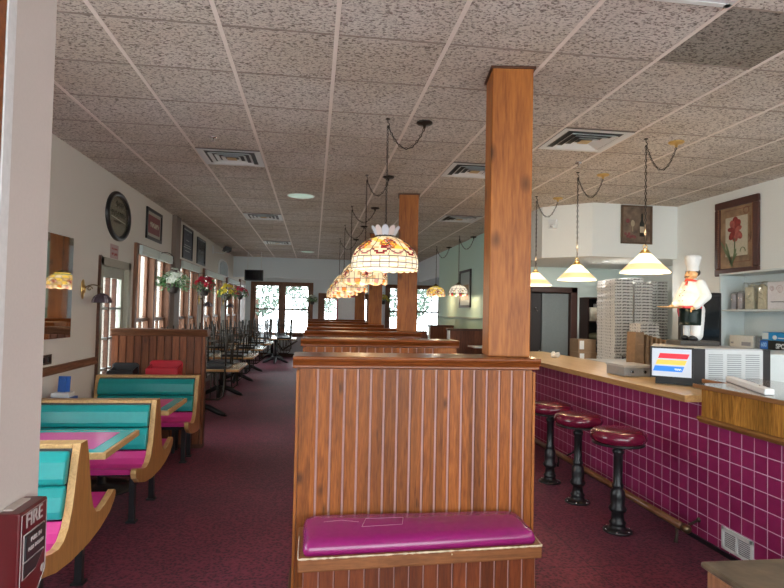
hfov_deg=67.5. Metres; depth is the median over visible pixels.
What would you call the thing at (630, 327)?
pizza box
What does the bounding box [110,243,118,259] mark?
paper notice
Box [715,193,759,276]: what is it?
picture
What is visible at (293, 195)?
recessed light
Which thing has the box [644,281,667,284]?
pizza box
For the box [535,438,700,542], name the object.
rail
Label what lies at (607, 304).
pizza box
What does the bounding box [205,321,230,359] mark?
dining chair
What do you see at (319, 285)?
wall
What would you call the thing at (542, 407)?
cushion
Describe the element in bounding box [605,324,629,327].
pizza box
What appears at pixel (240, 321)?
dining chair
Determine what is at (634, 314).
pizza box
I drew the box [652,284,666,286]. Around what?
pizza box
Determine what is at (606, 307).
pizza box
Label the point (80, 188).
wall
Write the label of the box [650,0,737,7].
recessed light
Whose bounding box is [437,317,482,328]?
trim
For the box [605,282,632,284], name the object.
pizza box
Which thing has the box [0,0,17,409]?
trim
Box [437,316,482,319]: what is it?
trim
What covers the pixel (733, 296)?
cup stack
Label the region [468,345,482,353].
table
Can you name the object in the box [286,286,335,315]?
tree
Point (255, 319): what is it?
dining chair
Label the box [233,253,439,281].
wall
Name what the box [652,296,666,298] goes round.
pizza box
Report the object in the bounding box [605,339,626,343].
pizza box
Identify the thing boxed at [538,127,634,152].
ceiling vent
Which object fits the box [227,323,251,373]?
dining chair
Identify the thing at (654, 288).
pizza box
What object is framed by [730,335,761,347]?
box
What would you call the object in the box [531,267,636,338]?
wall
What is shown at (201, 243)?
print
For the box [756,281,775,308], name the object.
bag
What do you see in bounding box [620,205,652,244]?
picture
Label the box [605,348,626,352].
pizza box
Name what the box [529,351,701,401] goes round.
countertop
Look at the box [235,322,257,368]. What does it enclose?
dining chair
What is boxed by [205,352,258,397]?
dining table
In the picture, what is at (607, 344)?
pizza box
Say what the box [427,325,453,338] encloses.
wall booth partition
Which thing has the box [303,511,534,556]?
cushion
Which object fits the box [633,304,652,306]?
pizza box
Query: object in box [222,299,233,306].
wall sconce
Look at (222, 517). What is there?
floor
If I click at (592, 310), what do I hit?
canister
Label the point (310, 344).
wall
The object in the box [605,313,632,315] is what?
pizza box
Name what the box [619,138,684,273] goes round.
glass pendant
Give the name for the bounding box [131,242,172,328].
window
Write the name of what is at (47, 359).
switch plate
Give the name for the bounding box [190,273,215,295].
hanging basket
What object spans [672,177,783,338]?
wall
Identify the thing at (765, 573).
wooden stand
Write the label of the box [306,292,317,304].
hanging basket
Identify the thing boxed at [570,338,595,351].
carton
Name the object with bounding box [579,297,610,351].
tall cabinet
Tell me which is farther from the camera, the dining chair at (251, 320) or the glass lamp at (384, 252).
the dining chair at (251, 320)
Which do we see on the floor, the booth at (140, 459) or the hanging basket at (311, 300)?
the booth at (140, 459)
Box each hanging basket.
[155,252,190,292]
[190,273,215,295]
[216,281,238,299]
[231,284,248,299]
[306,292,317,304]
[382,294,389,303]
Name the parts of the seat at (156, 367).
backrest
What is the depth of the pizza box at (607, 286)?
8.01 m
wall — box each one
[0,0,56,512]
[42,134,245,397]
[110,328,210,447]
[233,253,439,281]
[245,278,438,353]
[288,352,540,587]
[301,337,459,353]
[304,330,420,338]
[306,326,395,330]
[307,323,383,327]
[308,321,367,323]
[309,319,365,321]
[438,233,483,317]
[531,203,677,269]
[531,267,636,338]
[637,266,672,338]
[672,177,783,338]
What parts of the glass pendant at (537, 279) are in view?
chain, lamp shade, swag chain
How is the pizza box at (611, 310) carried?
on the pizza box at (612, 314)
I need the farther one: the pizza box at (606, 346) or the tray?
the pizza box at (606, 346)
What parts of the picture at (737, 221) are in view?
panel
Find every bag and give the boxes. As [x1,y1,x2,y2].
[626,331,644,363]
[644,334,648,364]
[648,336,652,364]
[744,282,762,308]
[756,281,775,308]
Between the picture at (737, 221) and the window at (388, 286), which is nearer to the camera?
the picture at (737, 221)
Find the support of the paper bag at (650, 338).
on the counter at (688, 469)
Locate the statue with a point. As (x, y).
(690, 298)
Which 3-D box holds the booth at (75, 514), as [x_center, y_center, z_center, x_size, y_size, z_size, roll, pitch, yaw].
[-2.179,1.212,3.067,1.050,0.870,1.099,1,-2,-8]
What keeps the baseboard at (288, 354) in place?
attached to the wall at (319, 285)
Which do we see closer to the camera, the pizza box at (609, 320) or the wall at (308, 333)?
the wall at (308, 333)
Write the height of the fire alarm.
0.237 m
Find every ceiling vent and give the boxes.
[195,147,264,166]
[243,213,282,220]
[263,241,290,244]
[438,215,481,222]
[441,162,484,178]
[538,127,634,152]
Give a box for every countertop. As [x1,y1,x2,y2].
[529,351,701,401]
[588,359,625,362]
[693,379,783,445]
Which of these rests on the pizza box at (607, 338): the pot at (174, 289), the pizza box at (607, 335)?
the pizza box at (607, 335)
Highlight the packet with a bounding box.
[756,337,762,348]
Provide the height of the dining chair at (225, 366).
0.983 m
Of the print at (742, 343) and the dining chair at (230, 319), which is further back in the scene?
the dining chair at (230, 319)
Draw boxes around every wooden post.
[354,291,364,319]
[368,233,381,324]
[396,193,419,331]
[482,65,535,356]
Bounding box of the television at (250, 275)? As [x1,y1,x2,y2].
[244,252,263,280]
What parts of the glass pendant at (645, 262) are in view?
lamp shade, chain, swag chain, cord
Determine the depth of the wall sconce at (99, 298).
5.79 m
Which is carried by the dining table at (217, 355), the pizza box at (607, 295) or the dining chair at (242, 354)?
the dining chair at (242, 354)
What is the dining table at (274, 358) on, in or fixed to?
on the floor
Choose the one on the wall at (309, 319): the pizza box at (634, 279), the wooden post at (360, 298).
the wooden post at (360, 298)
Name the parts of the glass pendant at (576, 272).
lamp shade, chain, cord, swag chain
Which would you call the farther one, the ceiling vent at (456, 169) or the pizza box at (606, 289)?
the pizza box at (606, 289)
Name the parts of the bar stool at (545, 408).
seat plate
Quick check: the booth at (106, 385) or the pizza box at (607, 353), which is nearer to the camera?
the booth at (106, 385)
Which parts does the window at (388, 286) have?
sash, sash, sash, sash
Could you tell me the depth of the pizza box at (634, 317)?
8.07 m
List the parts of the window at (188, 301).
pane, sash, sash, pane, sash, sash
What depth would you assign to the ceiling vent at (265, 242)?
12.94 m
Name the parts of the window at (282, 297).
sash, sash, sash, sash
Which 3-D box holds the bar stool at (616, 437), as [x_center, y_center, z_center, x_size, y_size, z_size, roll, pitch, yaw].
[1.692,1.389,4.396,0.410,0.764,0.410,1,-2,-8]
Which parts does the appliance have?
sign frame, corner post, vent panel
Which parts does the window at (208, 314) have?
pane, sash, sash, pane, sash, sash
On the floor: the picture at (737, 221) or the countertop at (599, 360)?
the countertop at (599, 360)
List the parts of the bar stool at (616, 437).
seat plate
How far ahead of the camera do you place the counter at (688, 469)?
4.47 m
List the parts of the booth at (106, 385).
panel, rail, seat rail, seat, leg, leg, panel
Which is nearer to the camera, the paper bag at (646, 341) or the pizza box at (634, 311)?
the paper bag at (646, 341)
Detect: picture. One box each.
[459,269,471,307]
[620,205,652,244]
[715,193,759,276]
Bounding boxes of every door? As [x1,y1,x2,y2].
[94,255,131,387]
[318,293,368,321]
[530,286,577,355]
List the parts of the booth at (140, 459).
rail, seat rail, seat, leg, seat, leg, panel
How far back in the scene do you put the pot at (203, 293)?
10.88 m
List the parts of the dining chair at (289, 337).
backrest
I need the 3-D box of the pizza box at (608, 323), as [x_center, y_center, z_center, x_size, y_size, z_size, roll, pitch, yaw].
[3.139,0.405,8.116,0.259,0.040,0.274,1,-2,-8]
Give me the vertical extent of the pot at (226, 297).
0.130 m
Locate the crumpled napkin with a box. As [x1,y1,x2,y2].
[551,351,559,357]
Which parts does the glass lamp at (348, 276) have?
lamp shade, chain, swag chain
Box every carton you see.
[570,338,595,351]
[570,351,596,358]
[767,281,783,308]
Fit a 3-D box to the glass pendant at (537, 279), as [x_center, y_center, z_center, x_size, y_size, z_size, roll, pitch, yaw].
[1.871,-0.658,7.312,0.549,1.112,0.389,1,-2,-8]
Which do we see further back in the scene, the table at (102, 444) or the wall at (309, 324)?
the wall at (309, 324)
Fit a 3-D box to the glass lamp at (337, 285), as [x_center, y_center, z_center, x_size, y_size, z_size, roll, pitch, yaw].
[-0.549,-0.632,8.297,0.507,1.209,0.589,0,-2,42]
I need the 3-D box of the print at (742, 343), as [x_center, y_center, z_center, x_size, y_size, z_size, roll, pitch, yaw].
[3.693,0.521,6.125,0.002,0.040,0.130,1,-2,-8]
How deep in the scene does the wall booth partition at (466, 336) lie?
10.24 m
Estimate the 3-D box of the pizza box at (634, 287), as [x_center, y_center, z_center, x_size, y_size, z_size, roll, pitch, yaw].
[3.450,-0.090,8.210,0.259,0.040,0.274,1,-2,-8]
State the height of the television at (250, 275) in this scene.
0.753 m
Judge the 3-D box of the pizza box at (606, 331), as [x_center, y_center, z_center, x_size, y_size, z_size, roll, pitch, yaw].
[3.131,0.531,8.118,0.259,0.040,0.274,1,-2,-8]
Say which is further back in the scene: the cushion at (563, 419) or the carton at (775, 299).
the carton at (775, 299)
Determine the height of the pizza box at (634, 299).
0.040 m
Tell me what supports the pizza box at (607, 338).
on the pizza box at (607, 341)
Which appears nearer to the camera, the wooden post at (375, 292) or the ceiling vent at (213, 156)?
the ceiling vent at (213, 156)
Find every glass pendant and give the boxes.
[531,196,562,285]
[557,172,609,280]
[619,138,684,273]
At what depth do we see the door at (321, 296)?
20.09 m
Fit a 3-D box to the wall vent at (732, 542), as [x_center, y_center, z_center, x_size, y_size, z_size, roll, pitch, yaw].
[2.265,1.647,3.855,0.012,0.150,0.290,1,-2,-8]
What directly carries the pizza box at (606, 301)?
on the pizza box at (607, 304)
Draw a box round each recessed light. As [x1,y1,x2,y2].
[287,193,314,198]
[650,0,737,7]
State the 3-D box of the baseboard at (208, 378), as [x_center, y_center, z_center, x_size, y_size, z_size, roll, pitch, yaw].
[-3.479,1.734,8.621,0.020,0.110,22.300,1,-2,-8]
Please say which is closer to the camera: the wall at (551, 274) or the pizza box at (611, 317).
the pizza box at (611, 317)
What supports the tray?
on the appliance
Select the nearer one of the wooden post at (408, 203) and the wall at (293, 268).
the wooden post at (408, 203)
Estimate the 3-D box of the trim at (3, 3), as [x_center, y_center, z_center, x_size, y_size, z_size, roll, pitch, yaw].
[-0.733,0.079,0.958,0.004,3.070,0.296,1,-2,-8]
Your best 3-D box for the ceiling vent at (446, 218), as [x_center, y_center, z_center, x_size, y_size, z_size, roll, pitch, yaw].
[1.053,-1.169,9.170,0.586,0.025,0.586,1,-2,-8]
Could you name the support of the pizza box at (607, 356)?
on the pizza box
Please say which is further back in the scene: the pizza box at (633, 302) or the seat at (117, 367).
the pizza box at (633, 302)
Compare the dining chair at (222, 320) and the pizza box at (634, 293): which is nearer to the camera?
the pizza box at (634, 293)
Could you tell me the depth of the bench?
2.90 m
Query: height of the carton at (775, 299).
0.273 m
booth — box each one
[38,440,115,587]
[40,398,172,523]
[93,374,200,462]
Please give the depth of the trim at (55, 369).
5.47 m
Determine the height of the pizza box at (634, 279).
0.040 m
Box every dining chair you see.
[185,324,213,377]
[193,323,221,373]
[197,328,233,399]
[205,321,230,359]
[207,326,240,387]
[212,321,234,346]
[220,324,247,381]
[222,320,242,351]
[227,319,245,345]
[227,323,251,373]
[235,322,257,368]
[240,321,261,363]
[248,320,265,360]
[251,320,268,356]
[255,319,270,352]
[258,318,272,349]
[264,329,297,349]
[275,318,287,347]
[277,319,291,353]
[278,319,292,350]
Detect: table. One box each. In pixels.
[40,430,139,459]
[91,398,186,495]
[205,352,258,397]
[205,362,246,416]
[209,346,266,382]
[222,341,273,372]
[252,335,288,358]
[255,337,296,363]
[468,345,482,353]
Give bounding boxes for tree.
[255,286,287,325]
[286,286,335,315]
[390,289,432,319]
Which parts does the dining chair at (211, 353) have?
leg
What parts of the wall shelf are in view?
panel, panel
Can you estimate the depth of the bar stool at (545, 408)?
5.60 m
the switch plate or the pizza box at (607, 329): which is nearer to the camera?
the switch plate
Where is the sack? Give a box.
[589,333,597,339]
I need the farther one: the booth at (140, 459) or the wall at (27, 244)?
the booth at (140, 459)
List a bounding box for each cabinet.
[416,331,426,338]
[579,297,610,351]
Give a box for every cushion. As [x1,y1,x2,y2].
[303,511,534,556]
[535,400,572,415]
[554,410,603,427]
[590,425,647,446]
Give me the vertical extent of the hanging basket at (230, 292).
0.435 m
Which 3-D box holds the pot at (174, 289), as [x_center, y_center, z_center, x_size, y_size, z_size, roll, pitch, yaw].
[-3.176,-0.074,8.510,0.190,0.130,0.190,1,-2,-8]
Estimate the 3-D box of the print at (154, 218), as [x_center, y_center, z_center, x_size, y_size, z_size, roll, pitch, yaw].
[-3.371,-0.964,8.322,0.019,0.340,0.700,1,-2,-8]
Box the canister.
[589,307,596,320]
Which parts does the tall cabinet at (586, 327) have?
panel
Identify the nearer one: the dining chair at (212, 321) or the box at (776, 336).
the box at (776, 336)
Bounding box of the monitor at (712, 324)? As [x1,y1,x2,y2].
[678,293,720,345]
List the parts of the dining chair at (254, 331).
backrest, seat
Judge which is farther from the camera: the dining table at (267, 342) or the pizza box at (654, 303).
the dining table at (267, 342)
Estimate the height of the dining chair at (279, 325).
0.983 m
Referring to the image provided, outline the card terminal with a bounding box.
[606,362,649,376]
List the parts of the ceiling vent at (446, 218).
blade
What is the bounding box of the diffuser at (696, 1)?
[695,0,730,3]
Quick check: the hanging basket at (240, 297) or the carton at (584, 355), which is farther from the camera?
the hanging basket at (240, 297)
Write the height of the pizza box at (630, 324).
0.040 m
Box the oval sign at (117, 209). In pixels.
[105,191,130,241]
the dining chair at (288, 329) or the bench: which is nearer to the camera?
the bench
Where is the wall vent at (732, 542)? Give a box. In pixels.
[721,525,753,559]
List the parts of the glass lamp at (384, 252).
lamp shade, crown, chain, cord, swag chain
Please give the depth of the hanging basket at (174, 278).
8.45 m
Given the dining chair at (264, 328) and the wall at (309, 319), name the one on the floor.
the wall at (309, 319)
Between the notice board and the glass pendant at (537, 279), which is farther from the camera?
the notice board
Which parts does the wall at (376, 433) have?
baseboard, cap moulding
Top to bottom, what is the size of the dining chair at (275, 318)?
0.983 m
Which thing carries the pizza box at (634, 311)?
on the pizza box at (634, 314)
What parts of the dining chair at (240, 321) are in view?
backrest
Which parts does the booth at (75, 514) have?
leg, seat, rail, leg, seat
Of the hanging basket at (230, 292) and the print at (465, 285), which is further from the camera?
the hanging basket at (230, 292)
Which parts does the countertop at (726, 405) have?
moulding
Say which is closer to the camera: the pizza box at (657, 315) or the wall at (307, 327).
the pizza box at (657, 315)
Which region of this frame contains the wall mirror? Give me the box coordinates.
[44,232,73,339]
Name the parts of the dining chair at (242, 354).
leg, backrest, seat, leg, leg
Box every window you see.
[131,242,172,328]
[178,259,200,328]
[201,268,223,345]
[224,277,239,338]
[250,281,312,336]
[385,284,438,338]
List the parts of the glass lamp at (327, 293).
lamp shade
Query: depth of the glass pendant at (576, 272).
5.97 m
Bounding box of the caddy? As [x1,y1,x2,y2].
[50,376,77,397]
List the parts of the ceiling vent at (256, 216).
blade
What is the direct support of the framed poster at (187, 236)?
attached to the wall at (80, 188)
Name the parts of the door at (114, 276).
pane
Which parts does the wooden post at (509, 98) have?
trim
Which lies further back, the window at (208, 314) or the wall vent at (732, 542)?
the window at (208, 314)
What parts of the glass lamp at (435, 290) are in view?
lamp shade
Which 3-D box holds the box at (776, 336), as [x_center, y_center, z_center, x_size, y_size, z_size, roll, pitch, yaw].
[3.856,0.416,5.676,0.203,0.080,0.490,1,-2,-8]
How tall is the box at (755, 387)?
0.041 m
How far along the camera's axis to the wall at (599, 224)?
7.78 m
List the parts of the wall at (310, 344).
cap moulding, post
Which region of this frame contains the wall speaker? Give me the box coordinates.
[212,245,231,253]
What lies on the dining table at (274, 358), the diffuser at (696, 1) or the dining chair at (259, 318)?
the dining chair at (259, 318)
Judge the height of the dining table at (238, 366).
0.756 m
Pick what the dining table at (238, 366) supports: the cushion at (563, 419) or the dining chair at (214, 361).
the dining chair at (214, 361)
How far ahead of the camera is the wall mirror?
5.13 m
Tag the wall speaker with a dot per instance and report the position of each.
(226, 249)
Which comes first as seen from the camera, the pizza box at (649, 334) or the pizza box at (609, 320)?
the pizza box at (649, 334)
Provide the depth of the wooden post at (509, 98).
3.48 m
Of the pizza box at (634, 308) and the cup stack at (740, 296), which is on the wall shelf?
the cup stack at (740, 296)
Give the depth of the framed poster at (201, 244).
11.79 m
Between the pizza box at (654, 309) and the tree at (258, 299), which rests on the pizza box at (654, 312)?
the pizza box at (654, 309)
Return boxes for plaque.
[218,259,227,277]
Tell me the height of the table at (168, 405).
0.742 m
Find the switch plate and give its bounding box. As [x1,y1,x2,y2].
[43,354,51,364]
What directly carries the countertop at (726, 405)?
on the counter at (688, 469)
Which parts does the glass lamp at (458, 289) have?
lamp shade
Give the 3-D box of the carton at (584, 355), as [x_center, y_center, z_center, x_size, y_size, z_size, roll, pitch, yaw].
[2.916,0.956,8.940,0.300,0.159,0.302,1,-2,-8]
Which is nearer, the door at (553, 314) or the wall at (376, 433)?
the wall at (376, 433)
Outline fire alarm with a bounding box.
[0,496,46,587]
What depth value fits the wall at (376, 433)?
3.27 m
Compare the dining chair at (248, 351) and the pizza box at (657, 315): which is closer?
the pizza box at (657, 315)
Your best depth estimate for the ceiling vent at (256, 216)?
9.33 m
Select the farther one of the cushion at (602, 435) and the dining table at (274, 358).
the dining table at (274, 358)
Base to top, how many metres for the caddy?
0.233 m
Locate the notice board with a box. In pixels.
[336,296,354,319]
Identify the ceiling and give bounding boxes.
[52,0,783,261]
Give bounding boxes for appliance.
[650,344,783,385]
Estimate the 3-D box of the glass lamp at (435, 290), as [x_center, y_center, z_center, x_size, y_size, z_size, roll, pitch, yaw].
[1.027,-0.500,13.049,0.529,1.114,0.437,1,-2,19]
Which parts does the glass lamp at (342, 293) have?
lamp shade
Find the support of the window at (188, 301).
in the wall at (80, 188)
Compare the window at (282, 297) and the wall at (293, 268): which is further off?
the window at (282, 297)
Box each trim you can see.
[0,0,6,156]
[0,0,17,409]
[42,357,97,376]
[169,215,180,328]
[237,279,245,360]
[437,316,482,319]
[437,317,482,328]
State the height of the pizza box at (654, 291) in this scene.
0.040 m
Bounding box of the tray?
[666,339,718,345]
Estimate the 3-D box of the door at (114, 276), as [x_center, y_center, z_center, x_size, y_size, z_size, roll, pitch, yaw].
[-3.242,0.666,6.737,0.140,2.140,1.075,1,-2,-8]
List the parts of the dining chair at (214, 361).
leg, leg, seat, backrest, leg, leg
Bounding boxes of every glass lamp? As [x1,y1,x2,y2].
[326,238,358,297]
[329,225,367,295]
[332,206,379,292]
[341,175,393,285]
[351,118,432,272]
[426,246,451,296]
[448,236,475,295]
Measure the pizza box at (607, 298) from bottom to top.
0.040 m
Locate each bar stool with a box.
[535,400,572,484]
[554,410,603,505]
[590,425,647,535]
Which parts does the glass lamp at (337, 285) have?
lamp shade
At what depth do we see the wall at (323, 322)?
12.62 m
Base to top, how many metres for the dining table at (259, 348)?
0.756 m
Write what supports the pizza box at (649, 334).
on the pizza box
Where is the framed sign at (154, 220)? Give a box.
[145,206,162,243]
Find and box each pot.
[166,284,178,292]
[199,289,208,295]
[223,294,230,299]
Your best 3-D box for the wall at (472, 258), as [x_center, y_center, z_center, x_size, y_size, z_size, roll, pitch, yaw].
[1.532,0.460,12.010,0.120,3.080,4.980,1,-2,-8]
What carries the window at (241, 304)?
attached to the wall at (80, 188)
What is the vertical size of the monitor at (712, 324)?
0.798 m
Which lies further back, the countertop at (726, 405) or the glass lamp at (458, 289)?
the glass lamp at (458, 289)
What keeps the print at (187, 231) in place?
attached to the framed poster at (187, 236)
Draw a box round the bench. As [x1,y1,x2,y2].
[297,511,541,587]
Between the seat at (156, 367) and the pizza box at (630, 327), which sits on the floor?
the seat at (156, 367)
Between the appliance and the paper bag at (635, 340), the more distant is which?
the paper bag at (635, 340)
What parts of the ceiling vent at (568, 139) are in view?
plate, blade, blade, blade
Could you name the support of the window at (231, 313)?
in the wall at (80, 188)
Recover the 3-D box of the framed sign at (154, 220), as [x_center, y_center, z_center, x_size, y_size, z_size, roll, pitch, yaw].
[-3.368,-0.964,8.322,0.025,0.430,0.790,1,-2,-8]
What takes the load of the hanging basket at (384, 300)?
hanging from the wall at (319, 285)
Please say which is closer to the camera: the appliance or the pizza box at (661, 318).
the appliance
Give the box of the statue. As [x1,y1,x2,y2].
[657,255,711,340]
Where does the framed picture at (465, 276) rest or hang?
attached to the wall at (472, 258)
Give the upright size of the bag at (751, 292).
0.287 m
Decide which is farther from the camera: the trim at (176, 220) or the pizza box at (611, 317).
the trim at (176, 220)
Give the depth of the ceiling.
4.09 m
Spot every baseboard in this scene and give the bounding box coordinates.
[206,373,217,381]
[258,353,293,356]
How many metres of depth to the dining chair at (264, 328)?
14.51 m
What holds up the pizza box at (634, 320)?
on the pizza box
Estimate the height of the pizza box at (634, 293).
0.040 m
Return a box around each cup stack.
[731,292,736,308]
[737,291,744,308]
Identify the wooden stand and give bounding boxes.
[701,559,783,587]
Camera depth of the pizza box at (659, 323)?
8.39 m
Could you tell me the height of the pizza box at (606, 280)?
0.040 m
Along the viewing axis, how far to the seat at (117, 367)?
6.54 m
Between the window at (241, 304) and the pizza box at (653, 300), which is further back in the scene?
the window at (241, 304)
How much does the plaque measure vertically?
0.420 m
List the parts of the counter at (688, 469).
toe trim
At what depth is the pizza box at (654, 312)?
8.39 m
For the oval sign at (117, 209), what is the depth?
6.78 m
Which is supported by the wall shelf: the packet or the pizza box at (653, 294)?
the packet
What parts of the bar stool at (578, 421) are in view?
seat plate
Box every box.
[605,279,632,281]
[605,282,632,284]
[605,285,632,287]
[605,288,632,290]
[605,291,632,293]
[605,294,632,297]
[605,297,632,300]
[605,300,631,303]
[605,303,632,306]
[605,306,632,309]
[605,309,632,312]
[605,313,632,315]
[605,316,632,318]
[605,319,632,321]
[605,321,632,324]
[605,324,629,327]
[605,327,628,330]
[605,330,626,333]
[605,333,626,336]
[605,336,626,340]
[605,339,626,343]
[605,342,626,346]
[605,345,626,349]
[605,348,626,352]
[605,352,625,355]
[605,355,625,358]
[620,278,642,280]
[629,323,658,326]
[629,326,658,329]
[629,329,658,332]
[632,282,652,285]
[632,292,651,294]
[632,295,651,297]
[632,301,651,303]
[632,313,651,315]
[633,286,652,288]
[633,289,652,291]
[633,298,651,300]
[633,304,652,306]
[633,307,652,309]
[633,310,652,312]
[633,316,651,318]
[633,319,651,321]
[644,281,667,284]
[644,333,658,336]
[650,322,666,325]
[651,319,667,322]
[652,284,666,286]
[652,290,667,292]
[652,293,666,295]
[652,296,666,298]
[652,299,667,301]
[652,302,667,304]
[652,308,667,310]
[652,311,667,313]
[652,314,667,316]
[652,317,666,319]
[653,287,666,289]
[726,376,774,394]
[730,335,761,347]
[760,340,783,349]
[762,332,783,340]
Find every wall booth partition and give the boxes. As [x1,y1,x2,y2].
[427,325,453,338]
[446,328,482,353]
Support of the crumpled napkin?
on the counter at (688, 469)
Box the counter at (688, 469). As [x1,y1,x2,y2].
[529,351,783,560]
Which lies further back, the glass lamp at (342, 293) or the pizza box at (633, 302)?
the glass lamp at (342, 293)
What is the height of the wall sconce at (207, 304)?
0.232 m
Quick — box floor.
[43,357,730,587]
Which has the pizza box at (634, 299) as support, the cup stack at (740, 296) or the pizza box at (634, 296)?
the pizza box at (634, 296)
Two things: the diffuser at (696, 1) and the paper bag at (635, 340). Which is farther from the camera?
the paper bag at (635, 340)
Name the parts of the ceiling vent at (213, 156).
blade, blade, blade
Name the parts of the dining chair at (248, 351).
seat, backrest, leg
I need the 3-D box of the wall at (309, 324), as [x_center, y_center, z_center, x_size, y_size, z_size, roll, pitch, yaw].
[-0.876,1.236,10.885,1.398,1.355,0.345,1,-2,-8]
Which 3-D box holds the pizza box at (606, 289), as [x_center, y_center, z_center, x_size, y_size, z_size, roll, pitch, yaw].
[3.141,-0.057,8.133,0.259,0.040,0.274,1,-2,-8]
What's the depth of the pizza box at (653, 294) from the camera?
8.40 m
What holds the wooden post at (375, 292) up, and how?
on the wall at (309, 324)
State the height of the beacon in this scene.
0.130 m
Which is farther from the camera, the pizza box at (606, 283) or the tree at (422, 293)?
the tree at (422, 293)
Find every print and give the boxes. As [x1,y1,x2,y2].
[148,211,160,239]
[184,227,191,258]
[198,239,204,263]
[461,284,468,299]
[741,342,750,345]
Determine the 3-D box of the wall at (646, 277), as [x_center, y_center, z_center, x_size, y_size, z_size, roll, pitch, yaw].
[4.227,0.422,8.899,0.140,3.080,1.940,1,-2,-8]
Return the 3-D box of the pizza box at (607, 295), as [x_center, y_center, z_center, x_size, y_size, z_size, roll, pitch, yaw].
[3.146,0.028,8.132,0.259,0.040,0.274,1,-2,-8]
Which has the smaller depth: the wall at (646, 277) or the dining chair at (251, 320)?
the wall at (646, 277)
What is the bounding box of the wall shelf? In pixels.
[719,268,783,349]
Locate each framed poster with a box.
[182,225,193,260]
[196,237,205,266]
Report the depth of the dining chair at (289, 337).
17.00 m
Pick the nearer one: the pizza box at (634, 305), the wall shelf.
the wall shelf
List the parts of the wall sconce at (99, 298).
arm, lamp shade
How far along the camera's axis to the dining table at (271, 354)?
18.92 m
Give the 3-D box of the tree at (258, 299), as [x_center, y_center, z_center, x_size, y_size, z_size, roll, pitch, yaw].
[-6.149,0.334,26.434,2.845,4.132,2.346,1,-2,-8]
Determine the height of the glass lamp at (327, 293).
1.209 m
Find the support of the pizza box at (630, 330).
on the pizza box at (649, 334)
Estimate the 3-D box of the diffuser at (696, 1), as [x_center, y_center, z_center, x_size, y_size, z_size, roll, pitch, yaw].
[1.375,-1.379,2.145,0.526,0.004,1.128,1,-2,-8]
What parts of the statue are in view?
plate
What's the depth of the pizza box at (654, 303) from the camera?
8.39 m
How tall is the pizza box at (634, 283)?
0.040 m
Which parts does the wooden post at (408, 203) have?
trim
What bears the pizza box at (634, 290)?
on the pizza box at (634, 293)
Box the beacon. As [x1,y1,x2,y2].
[548,219,556,228]
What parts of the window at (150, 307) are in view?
pane, sash, sash, pane, pane, sash, sash, pane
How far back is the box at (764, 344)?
5.77 m
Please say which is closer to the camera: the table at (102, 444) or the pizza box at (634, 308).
the table at (102, 444)
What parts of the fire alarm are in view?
handle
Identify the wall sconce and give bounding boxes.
[81,279,111,302]
[198,296,212,306]
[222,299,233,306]
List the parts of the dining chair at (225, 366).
backrest, seat, leg, leg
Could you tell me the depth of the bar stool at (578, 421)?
5.00 m
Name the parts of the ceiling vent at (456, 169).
blade, blade, blade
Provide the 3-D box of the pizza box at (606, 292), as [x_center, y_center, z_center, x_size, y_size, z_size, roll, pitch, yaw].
[3.140,-0.015,8.130,0.259,0.040,0.274,1,-2,-8]
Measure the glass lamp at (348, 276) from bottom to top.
1.189 m
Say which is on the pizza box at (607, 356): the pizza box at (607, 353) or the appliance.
the pizza box at (607, 353)
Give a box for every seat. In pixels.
[107,362,138,373]
[145,360,182,453]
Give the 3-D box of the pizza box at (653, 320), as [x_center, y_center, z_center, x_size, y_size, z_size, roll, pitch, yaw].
[3.803,0.390,8.523,0.259,0.040,0.274,1,-2,-8]
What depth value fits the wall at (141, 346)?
6.66 m
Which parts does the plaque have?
glass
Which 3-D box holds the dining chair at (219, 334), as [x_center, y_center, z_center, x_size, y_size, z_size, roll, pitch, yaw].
[-3.514,1.043,11.154,0.424,0.983,0.494,1,-2,-4]
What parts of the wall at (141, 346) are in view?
cap moulding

